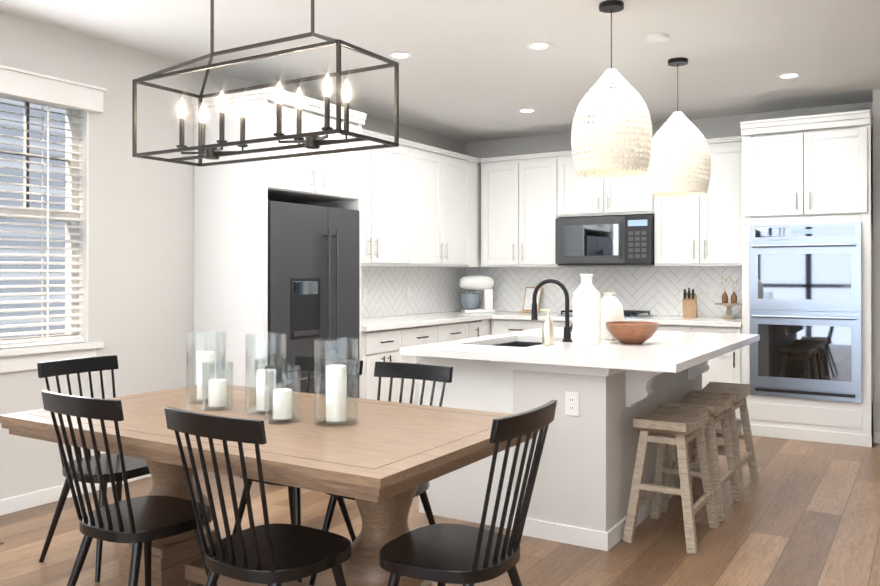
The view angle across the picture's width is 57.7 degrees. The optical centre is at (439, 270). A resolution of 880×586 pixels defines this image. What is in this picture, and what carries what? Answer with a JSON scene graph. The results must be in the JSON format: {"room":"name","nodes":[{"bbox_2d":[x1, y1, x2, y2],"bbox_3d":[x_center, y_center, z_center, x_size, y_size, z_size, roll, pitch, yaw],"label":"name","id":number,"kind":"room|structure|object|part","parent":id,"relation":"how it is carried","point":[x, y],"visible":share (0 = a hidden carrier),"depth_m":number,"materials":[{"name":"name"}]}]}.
{"room":"dining room and kitchen","nodes":[
{"label":"dining room and kitchen","id":0,"kind":"room"},
{"bbox_2d":[0,11,464,499],"bbox_3d":[-2.415,-0.041,4.431,0.140,2.740,10.320,0,0,32],"label":"wall","id":1,"kind":"structure","parent":0,"point":[141,274],"depth_m":5.02,"materials":[{"name":"white paint"}]},
{"bbox_2d":[0,65,106,372],"bbox_3d":[-2.604,-0.275,4.058,0.210,1.655,1.925,0,0,32],"label":"window unit","id":2,"kind":"structure","parent":1,"relation":"in","point":[20,87],"depth_m":4.62,"materials":[{"name":"white"}]},
{"bbox_2d":[0,102,83,347],"bbox_3d":[-2.614,-0.265,4.061,0.055,1.376,1.748,0,0,32],"label":"window blinds","id":3,"kind":"object","parent":2,"relation":"attached to","point":[48,340],"visible":1,"depth_m":4.59,"materials":[{"name":"white plastic"}]},
{"bbox_2d":[0,474,150,515],"bbox_3d":[-3.372,1.280,2.724,0.013,0.085,6.420,0,0,32],"label":"baseboard","id":4,"kind":"structure","parent":1,"relation":"attached to","point":[28,500],"depth_m":4.50,"materials":[{"name":"white wood"}]},
{"bbox_2d":[361,128,376,265],"bbox_3d":[-0.832,-0.594,6.535,0.347,1.102,0.559,0,0,32],"label":"upper cabinet","id":5,"kind":"object","parent":1,"relation":"attached to","point":[368,157],"depth_m":6.60,"materials":[{"name":"white wood"}]},
{"bbox_2d":[377,132,416,266],"bbox_3d":[-0.570,-0.593,6.960,0.347,1.102,0.680,0,0,32],"label":"upper cabinet","id":6,"kind":"object","parent":1,"relation":"attached to","point":[396,166],"depth_m":6.96,"materials":[{"name":"white wood"}]},
{"bbox_2d":[361,266,464,318],"bbox_3d":[-0.422,0.193,7.501,0.030,0.466,2.640,0,0,32],"label":"tile backsplash","id":7,"kind":"structure","parent":1,"relation":"attached to","point":[433,289],"depth_m":7.74,"materials":[{"name":"grey tile"}]},
{"bbox_2d":[362,287,366,299],"bbox_3d":[-0.671,0.201,7.103,0.006,0.115,0.070,0,0,32],"label":"electrical outlet plate","id":8,"kind":"object","parent":7,"relation":"attached to","point":[364,289],"depth_m":7.10,"materials":[{"name":"white plastic"}]},
{"bbox_2d":[406,286,410,297],"bbox_3d":[-0.304,0.203,7.699,0.006,0.115,0.070,0,0,32],"label":"electrical outlet plate","id":9,"kind":"object","parent":7,"relation":"attached to","point":[408,288],"depth_m":7.70,"materials":[{"name":"white plastic"}]},
{"bbox_2d":[417,144,472,266],"bbox_3d":[-0.154,-0.590,7.637,0.347,1.102,1.148,0,0,32],"label":"upper cabinet","id":10,"kind":"object","parent":1,"relation":"attached to","point":[420,205],"depth_m":7.62,"materials":[{"name":"white wood"}]},
{"bbox_2d":[473,157,480,266],"bbox_3d":[0.180,-0.588,8.179,0.347,1.102,0.240,0,0,32],"label":"upper cabinet","id":11,"kind":"object","parent":1,"relation":"attached to","point":[476,161],"depth_m":8.17,"materials":[{"name":"white wood"}]},
{"bbox_2d":[0,428,879,585],"bbox_3d":[0.865,1.371,2.324,7.950,0.100,10.480,0,0,32],"label":"floor","id":12,"kind":"structure","parent":0,"point":[803,513],"depth_m":4.02,"materials":[{"name":"brown wood"}]},
{"bbox_2d":[37,355,149,581],"bbox_3d":[-1.542,0.875,3.702,0.494,0.908,0.449,0,0,32],"label":"dining chair","id":13,"kind":"object","parent":12,"relation":"on","point":[136,467],"visible":0.58,"depth_m":3.67,"materials":[{"name":"black wood"}]},
{"bbox_2d":[41,390,217,585],"bbox_3d":[-1.094,0.872,2.854,0.449,0.908,0.494,0,0,32],"label":"dining chair","id":14,"kind":"object","parent":12,"relation":"on","point":[139,522],"visible":0.94,"depth_m":2.73,"materials":[{"name":"black wood"}]},
{"bbox_2d":[164,407,351,585],"bbox_3d":[-0.539,0.871,2.502,0.449,0.908,0.496,0,0,32],"label":"dining chair","id":15,"kind":"object","parent":12,"relation":"on","point":[275,554],"visible":1,"depth_m":2.39,"materials":[{"name":"black wood"}]},
{"bbox_2d":[0,385,539,585],"bbox_3d":[-0.661,0.944,3.089,1.840,0.761,1.080,0,0,32],"label":"dining table","id":16,"kind":"object","parent":12,"relation":"on","point":[380,462],"visible":0.58,"depth_m":2.74,"materials":[{"name":"brown wood"}]},
{"bbox_2d":[186,330,225,403],"bbox_3d":[-1.015,0.414,3.461,0.166,0.300,0.166,0,0,32],"label":"candle","id":17,"kind":"object","parent":16,"relation":"on","point":[204,356],"visible":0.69,"depth_m":3.43,"materials":[{"name":"clear glass"}]},
{"bbox_2d":[202,360,232,410],"bbox_3d":[-0.910,0.469,3.268,0.124,0.190,0.124,0,0,32],"label":"candle","id":18,"kind":"object","parent":16,"relation":"on","point":[217,393],"visible":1,"depth_m":3.24,"materials":[{"name":"white wax"}]},
{"bbox_2d":[245,333,285,415],"bbox_3d":[-0.694,0.408,3.182,0.160,0.310,0.160,0,0,32],"label":"candle","id":19,"kind":"object","parent":16,"relation":"on","point":[259,390],"visible":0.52,"depth_m":3.15,"materials":[{"name":"clear glass"}]},
{"bbox_2d":[255,357,284,397],"bbox_3d":[-0.727,0.469,3.413,0.124,0.190,0.124,0,0,32],"label":"candle","id":20,"kind":"object","parent":16,"relation":"on","point":[268,366],"depth_m":3.39,"materials":[{"name":"clear glass"}]},
{"bbox_2d":[264,364,299,423],"bbox_3d":[-0.590,0.460,2.988,0.132,0.205,0.132,0,0,32],"label":"candle","id":21,"kind":"object","parent":16,"relation":"on","point":[282,401],"visible":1,"depth_m":2.96,"materials":[{"name":"white wax"}]},
{"bbox_2d":[314,337,357,426],"bbox_3d":[-0.383,0.407,2.943,0.160,0.310,0.160,0,0,32],"label":"candle","id":22,"kind":"object","parent":16,"relation":"on","point":[336,387],"visible":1,"depth_m":2.91,"materials":[{"name":"white wax"}]},
{"bbox_2d":[191,87,366,397],"bbox_3d":[-1.128,0.074,5.737,0.677,2.520,1.095,0,0,32],"label":"enclosure","id":23,"kind":"object","parent":12,"relation":"on","point":[231,250],"visible":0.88,"depth_m":5.33,"materials":[{"name":"white wood"}]},
{"bbox_2d":[232,356,362,582],"bbox_3d":[-0.652,0.875,3.667,0.449,0.908,0.494,0,0,32],"label":"dining chair","id":24,"kind":"object","parent":12,"relation":"on","point":[306,363],"visible":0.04,"depth_m":3.74,"materials":[{"name":"black wood"}]},
{"bbox_2d":[268,201,359,397],"bbox_3d":[-1.092,0.439,5.734,0.686,1.790,0.950,0,0,32],"label":"refrigerator","id":25,"kind":"object","parent":12,"relation":"on","point":[313,273],"visible":0.35,"depth_m":5.53,"materials":[{"name":"grey metal"}]},
{"bbox_2d":[309,361,452,585],"bbox_3d":[-0.235,0.874,3.410,0.449,0.908,0.494,0,0,32],"label":"dining chair","id":26,"kind":"object","parent":12,"relation":"on","point":[425,372],"visible":0.38,"depth_m":3.54,"materials":[{"name":"black wood"}]},
{"bbox_2d":[361,327,408,402],"bbox_3d":[-0.703,0.900,6.451,0.647,0.872,0.561,0,0,32],"label":"base cabinet","id":27,"kind":"object","parent":12,"relation":"on","point":[383,345],"depth_m":6.26,"materials":[{"name":"white wood"}]},
{"bbox_2d":[409,324,444,403],"bbox_3d":[-0.442,0.901,6.875,0.647,0.872,0.684,0,0,32],"label":"base cabinet","id":28,"kind":"object","parent":12,"relation":"on","point":[419,335],"depth_m":6.71,"materials":[{"name":"white wood"}]},
{"bbox_2d":[445,321,472,340],"bbox_3d":[-0.155,0.903,7.341,0.647,0.872,0.657,0,0,32],"label":"base cabinet","id":29,"kind":"object","parent":12,"relation":"on","point":[458,330],"depth_m":7.26,"materials":[{"name":"white wood"}]},
{"bbox_2d":[361,312,491,331],"bbox_3d":[-0.318,0.444,7.049,0.680,0.040,1.980,0,0,32],"label":"countertop","id":30,"kind":"structure","parent":29,"relation":"on","point":[388,322],"depth_m":6.93,"materials":[{"name":"white stone"}]},
{"bbox_2d":[379,400,556,585],"bbox_3d":[0.080,0.871,2.516,0.494,0.908,0.449,0,0,32],"label":"dining chair","id":31,"kind":"object","parent":12,"relation":"on","point":[441,554],"visible":1,"depth_m":2.43,"materials":[{"name":"black wood"}]},
{"bbox_2d":[473,320,484,336],"bbox_3d":[0.042,0.904,7.661,0.647,0.872,0.329,0,0,32],"label":"base cabinet","id":32,"kind":"object","parent":12,"relation":"on","point":[478,325],"depth_m":7.59,"materials":[{"name":"white wood"}]},
{"bbox_2d":[485,319,490,335],"bbox_3d":[0.156,0.905,7.847,0.647,0.872,0.212,0,0,32],"label":"base cabinet","id":33,"kind":"object","parent":12,"relation":"on","point":[487,321],"depth_m":7.73,"materials":[{"name":"white wood"}]},
{"bbox_2d":[491,319,543,334],"bbox_3d":[0.929,0.905,7.879,0.645,0.872,0.647,0,0,32],"label":"base cabinet","id":34,"kind":"object","parent":12,"relation":"on","point":[498,326],"depth_m":7.65,"materials":[{"name":"white wood"}]},
{"bbox_2d":[553,321,571,326],"bbox_3d":[1.342,0.904,7.626,0.607,0.872,0.647,0,0,32],"label":"base cabinet","id":35,"kind":"object","parent":12,"relation":"on","point":[556,323],"depth_m":7.39,"materials":[{"name":"white wood"}]},
{"bbox_2d":[419,356,708,550],"bbox_3d":[0.932,0.894,4.795,1.365,0.873,1.935,0,0,32],"label":"kitchen island","id":36,"kind":"object","parent":12,"relation":"on","point":[580,496],"visible":0.6,"depth_m":3.98,"materials":[{"name":"white wood"}]},
{"bbox_2d":[400,327,759,372],"bbox_3d":[0.939,0.546,4.765,1.480,0.260,2.010,0,0,32],"label":"island countertop","id":37,"kind":"structure","parent":36,"relation":"on","point":[669,351],"depth_m":4.19,"materials":[{"name":"white stone"}]},
{"bbox_2d":[540,309,553,344],"bbox_3d":[0.597,0.314,4.466,0.083,0.200,0.066,0,0,32],"label":"soap dispenser","id":38,"kind":"object","parent":37,"relation":"on","point":[548,332],"visible":1,"depth_m":4.44,"materials":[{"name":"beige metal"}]},
{"bbox_2d":[531,279,572,341],"bbox_3d":[0.668,0.232,4.731,0.265,0.367,0.086,0,0,32],"label":"faucet","id":39,"kind":"object","parent":37,"relation":"on","point":[567,329],"visible":0.96,"depth_m":4.68,"materials":[{"name":"black metal"}]},
{"bbox_2d":[573,274,600,344],"bbox_3d":[0.829,0.216,4.511,0.158,0.396,0.158,0,0,32],"label":"vase","id":40,"kind":"object","parent":37,"relation":"on","point":[586,313],"visible":1,"depth_m":4.45,"materials":[{"name":"white ceramic"}]},
{"bbox_2d":[601,293,624,339],"bbox_3d":[1.028,0.274,4.835,0.176,0.282,0.176,0,0,32],"label":"vase","id":41,"kind":"object","parent":37,"relation":"on","point":[611,308],"visible":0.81,"depth_m":4.77,"materials":[{"name":"white ceramic"}]},
{"bbox_2d":[605,321,658,343],"bbox_3d":[1.099,0.356,4.568,0.300,0.116,0.300,0,0,32],"label":"bowl","id":42,"kind":"object","parent":37,"relation":"on","point":[631,332],"visible":1,"depth_m":4.47,"materials":[{"name":"brown wood"}]},
{"bbox_2d":[623,405,719,553],"bbox_3d":[1.173,1.027,4.027,0.352,0.610,0.492,0,0,32],"label":"bar stool","id":43,"kind":"object","parent":12,"relation":"on","point":[683,424],"visible":1,"depth_m":3.91,"materials":[{"name":"brown wood"}]},
{"bbox_2d":[657,325,698,331],"bbox_3d":[2.121,0.902,7.146,0.537,0.872,0.647,0,0,32],"label":"base cabinet","id":44,"kind":"object","parent":12,"relation":"on","point":[684,328],"depth_m":6.82,"materials":[{"name":"white wood"}]},
{"bbox_2d":[661,392,741,520],"bbox_3d":[1.477,1.029,4.521,0.352,0.610,0.492,0,0,32],"label":"bar stool","id":45,"kind":"object","parent":12,"relation":"on","point":[718,406],"visible":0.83,"depth_m":4.41,"materials":[{"name":"brown wood"}]},
{"bbox_2d":[699,326,741,431],"bbox_3d":[2.447,0.902,6.945,0.472,0.872,0.647,0,0,32],"label":"base cabinet","id":46,"kind":"object","parent":12,"relation":"on","point":[726,368],"depth_m":6.63,"materials":[{"name":"white wood"}]},
{"bbox_2d":[448,311,741,326],"bbox_3d":[1.370,0.446,7.593,2.983,0.040,0.677,0,0,32],"label":"countertop","id":47,"kind":"structure","parent":46,"relation":"on","point":[662,320],"depth_m":7.09,"materials":[{"name":"white stone"}]},
{"bbox_2d":[458,275,494,312],"bbox_3d":[0.372,0.238,8.233,0.380,0.380,0.213,0,0,-13],"label":"stand mixer","id":48,"kind":"object","parent":47,"relation":"on","point":[470,301],"visible":1,"depth_m":8.17,"materials":[{"name":"white metal"}]},
{"bbox_2d":[519,287,541,312],"bbox_3d":[0.923,0.296,8.130,0.200,0.262,0.123,0,0,44],"label":"stand","id":49,"kind":"object","parent":47,"relation":"on","point":[527,303],"visible":0.83,"depth_m":8.16,"materials":[{"name":"brown wood"}]},
{"bbox_2d":[558,310,652,317],"bbox_3d":[1.556,0.401,7.504,0.760,0.049,0.480,0,0,32],"label":"cooktop","id":50,"kind":"object","parent":47,"relation":"in","point":[633,314],"visible":0.25,"depth_m":7.37,"materials":[{"name":"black metal"}]},
{"bbox_2d":[682,288,697,317],"bbox_3d":[2.243,0.287,7.172,0.110,0.273,0.267,0,0,24],"label":"knife block","id":51,"kind":"object","parent":47,"relation":"on","point":[689,303],"visible":1,"depth_m":7.13,"materials":[{"name":"brown wood"}]},
{"bbox_2d":[715,303,741,318],"bbox_3d":[2.547,0.355,7.035,0.236,0.136,0.236,0,0,32],"label":"cake stand","id":52,"kind":"object","parent":47,"relation":"on","point":[728,315],"visible":0.94,"depth_m":7.00,"materials":[{"name":"brown wood"}]},
{"bbox_2d":[721,278,728,302],"bbox_3d":[2.520,0.164,7.054,0.069,0.245,0.068,0,0,32],"label":"bottle","id":53,"kind":"object","parent":52,"relation":"on","point":[724,297],"visible":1,"depth_m":7.04,"materials":[{"name":"brown glass"}]},
{"bbox_2d":[730,277,737,302],"bbox_3d":[2.587,0.164,7.020,0.070,0.245,0.068,0,0,32],"label":"bottle","id":54,"kind":"object","parent":52,"relation":"on","point":[733,297],"visible":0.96,"depth_m":7.01,"materials":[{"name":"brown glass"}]},
{"bbox_2d":[690,382,758,496],"bbox_3d":[1.754,1.031,4.972,0.352,0.610,0.492,0,0,32],"label":"bar stool","id":55,"kind":"object","parent":12,"relation":"on","point":[740,393],"visible":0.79,"depth_m":5.02,"materials":[{"name":"brown wood"}]},
{"bbox_2d":[740,109,872,446],"bbox_3d":[3.024,0.064,6.542,0.938,2.545,0.735,0,0,32],"label":"tall cabinet","id":56,"kind":"object","parent":12,"relation":"on","point":[812,169],"visible":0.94,"depth_m":6.24,"materials":[{"name":"white wood"}]},
{"bbox_2d":[749,223,861,402],"bbox_3d":[3.002,0.321,6.505,0.804,1.370,0.719,0,0,32],"label":"double oven","id":57,"kind":"object","parent":56,"relation":"in","point":[806,302],"visible":0.98,"depth_m":6.24,"materials":[{"name":"stainless steel"},{"name":"glass"},{"name":"black metal"}]},
{"bbox_2d":[0,0,879,141],"bbox_3d":[0.865,-1.469,2.335,7.950,0.100,10.480,0,0,32],"label":"ceiling","id":58,"kind":"structure","parent":0,"point":[473,70],"depth_m":5.08,"materials":[{"name":"white paint"}]},
{"bbox_2d":[132,0,398,166],"bbox_3d":[-0.697,-0.934,3.095,1.062,0.961,0.352,0,0,32],"label":"chandelier","id":59,"kind":"object","parent":58,"relation":"hanging from","point":[313,140],"visible":1,"depth_m":3.05,"materials":[{"name":"brown metal"}]},
{"bbox_2d":[388,52,412,58],"bbox_3d":[-0.258,-1.404,5.195,0.170,0.008,0.176,0,0,32],"label":"recessed light","id":60,"kind":"object","parent":58,"relation":"in","point":[394,55],"depth_m":5.21,"materials":[{"name":"white"}]},
{"bbox_3d":[-0.259,-1.405,5.211,0.107,0.002,0.107,0,0,26],"label":"recessed ceiling light lense","id":61,"kind":"part","parent":60,"relation":"part of","materials":[{"name":"white plastic"}]},
{"bbox_2d":[517,108,535,112],"bbox_3d":[0.762,-1.398,6.959,0.167,0.007,0.182,0,0,32],"label":"recessed light","id":62,"kind":"object","parent":58,"relation":"in","point":[534,110],"depth_m":6.95,"materials":[{"name":"white"}]},
{"bbox_2d":[526,42,551,49],"bbox_3d":[0.619,-1.405,4.983,0.168,0.008,0.183,0,0,32],"label":"recessed light","id":63,"kind":"object","parent":58,"relation":"in","point":[549,46],"depth_m":4.99,"materials":[{"name":"white"}]},
{"bbox_3d":[0.620,-1.406,4.998,0.107,0.002,0.107,0,0,-7],"label":"recessed ceiling light lense","id":64,"kind":"part","parent":63,"relation":"part of","materials":[{"name":"white plastic"}]},
{"bbox_2d":[599,0,623,109],"bbox_3d":[0.906,-1.126,4.222,0.130,0.569,0.130,0,0,32],"label":"cord","id":65,"kind":"object","parent":58,"relation":"hanging from","point":[611,6],"visible":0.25,"depth_m":4.20,"materials":[{"name":"black metal"}]},
{"bbox_2d":[571,69,652,177],"bbox_3d":[0.906,-0.787,4.221,0.420,0.550,0.420,0,0,32],"label":"shade","id":66,"kind":"object","parent":65,"relation":"hanging from","point":[605,132],"visible":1,"depth_m":4.07,"materials":[{"name":"beige wicker"}]},
{"bbox_2d":[646,33,668,43],"bbox_3d":[1.307,-1.394,4.798,0.136,0.029,0.136,0,0,32],"label":"smoke detector","id":67,"kind":"object","parent":58,"relation":"attached to","point":[655,38],"visible":1,"depth_m":4.76,"materials":[{"name":"white plastic"}]},
{"bbox_2d":[668,57,687,143],"bbox_3d":[1.588,-1.122,5.329,0.130,0.569,0.130,0,0,32],"label":"cord","id":68,"kind":"object","parent":58,"relation":"hanging from","point":[679,61],"visible":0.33,"depth_m":5.32,"materials":[{"name":"black metal"}]},
{"bbox_2d":[646,111,710,196],"bbox_3d":[1.588,-0.783,5.328,0.420,0.550,0.420,0,0,32],"label":"shade","id":69,"kind":"object","parent":68,"relation":"hanging from","point":[667,167],"visible":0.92,"depth_m":5.18,"materials":[{"name":"beige wicker"}]},
{"bbox_2d":[777,73,801,78],"bbox_3d":[2.509,-1.402,5.732,0.160,0.008,0.187,0,0,32],"label":"recessed light","id":70,"kind":"object","parent":58,"relation":"in","point":[786,75],"depth_m":5.74,"materials":[{"name":"white"}]},
{"bbox_3d":[2.514,-1.403,5.747,0.107,0.002,0.107,0,0,23],"label":"recessed ceiling light lense","id":71,"kind":"part","parent":70,"relation":"part of","materials":[{"name":"white plastic"}]},
{"bbox_2d":[465,89,879,442],"bbox_3d":[3.444,-0.034,6.519,7.650,2.740,0.620,0,0,32],"label":"wall","id":72,"kind":"structure","parent":0,"point":[719,127],"depth_m":7.07,"materials":[{"name":"white paint"}]},
{"bbox_2d":[480,152,570,266],"bbox_3d":[0.896,-0.589,8.082,0.907,1.102,0.346,0,0,32],"label":"upper cabinet","id":73,"kind":"object","parent":72,"relation":"attached to","point":[527,200],"depth_m":7.93,"materials":[{"name":"white wood"}]},
{"bbox_2d":[465,266,741,317],"bbox_3d":[1.537,0.194,7.867,2.984,0.466,0.038,0,0,32],"label":"tile backsplash","id":74,"kind":"structure","parent":72,"relation":"attached to","point":[657,291],"depth_m":7.69,"materials":[{"name":"grey tile"}]},
{"bbox_2d":[708,286,715,298],"bbox_3d":[2.483,0.202,7.294,0.070,0.115,0.007,0,0,32],"label":"electrical outlet plate","id":75,"kind":"object","parent":74,"relation":"attached to","point":[711,292],"depth_m":7.29,"materials":[{"name":"white plastic"}]},
{"bbox_2d":[564,145,655,217],"bbox_3d":[1.627,-0.830,7.633,0.940,0.622,0.346,0,0,32],"label":"upper cabinet","id":76,"kind":"object","parent":72,"relation":"attached to","point":[586,196],"depth_m":7.48,"materials":[{"name":"white wood"}]},
{"bbox_2d":[555,215,653,265],"bbox_3d":[1.599,-0.279,7.581,0.925,0.452,0.460,0,0,32],"label":"microwave","id":77,"kind":"object","parent":76,"relation":"attached to","point":[613,240],"visible":0.98,"depth_m":7.40,"materials":[{"name":"grey metal"}]},
{"bbox_2d":[654,136,741,265],"bbox_3d":[2.350,-0.592,7.187,0.886,1.102,0.346,0,0,32],"label":"upper cabinet","id":78,"kind":"object","parent":72,"relation":"attached to","point":[702,230],"depth_m":6.98,"materials":[{"name":"white wood"}]},
{"bbox_2d":[874,432,879,443],"bbox_3d":[4.936,1.289,5.221,3.696,0.085,0.017,0,0,32],"label":"baseboard","id":79,"kind":"structure","parent":72,"relation":"attached to","point":[876,434],"depth_m":6.17,"materials":[{"name":"white wood"}]}
]}

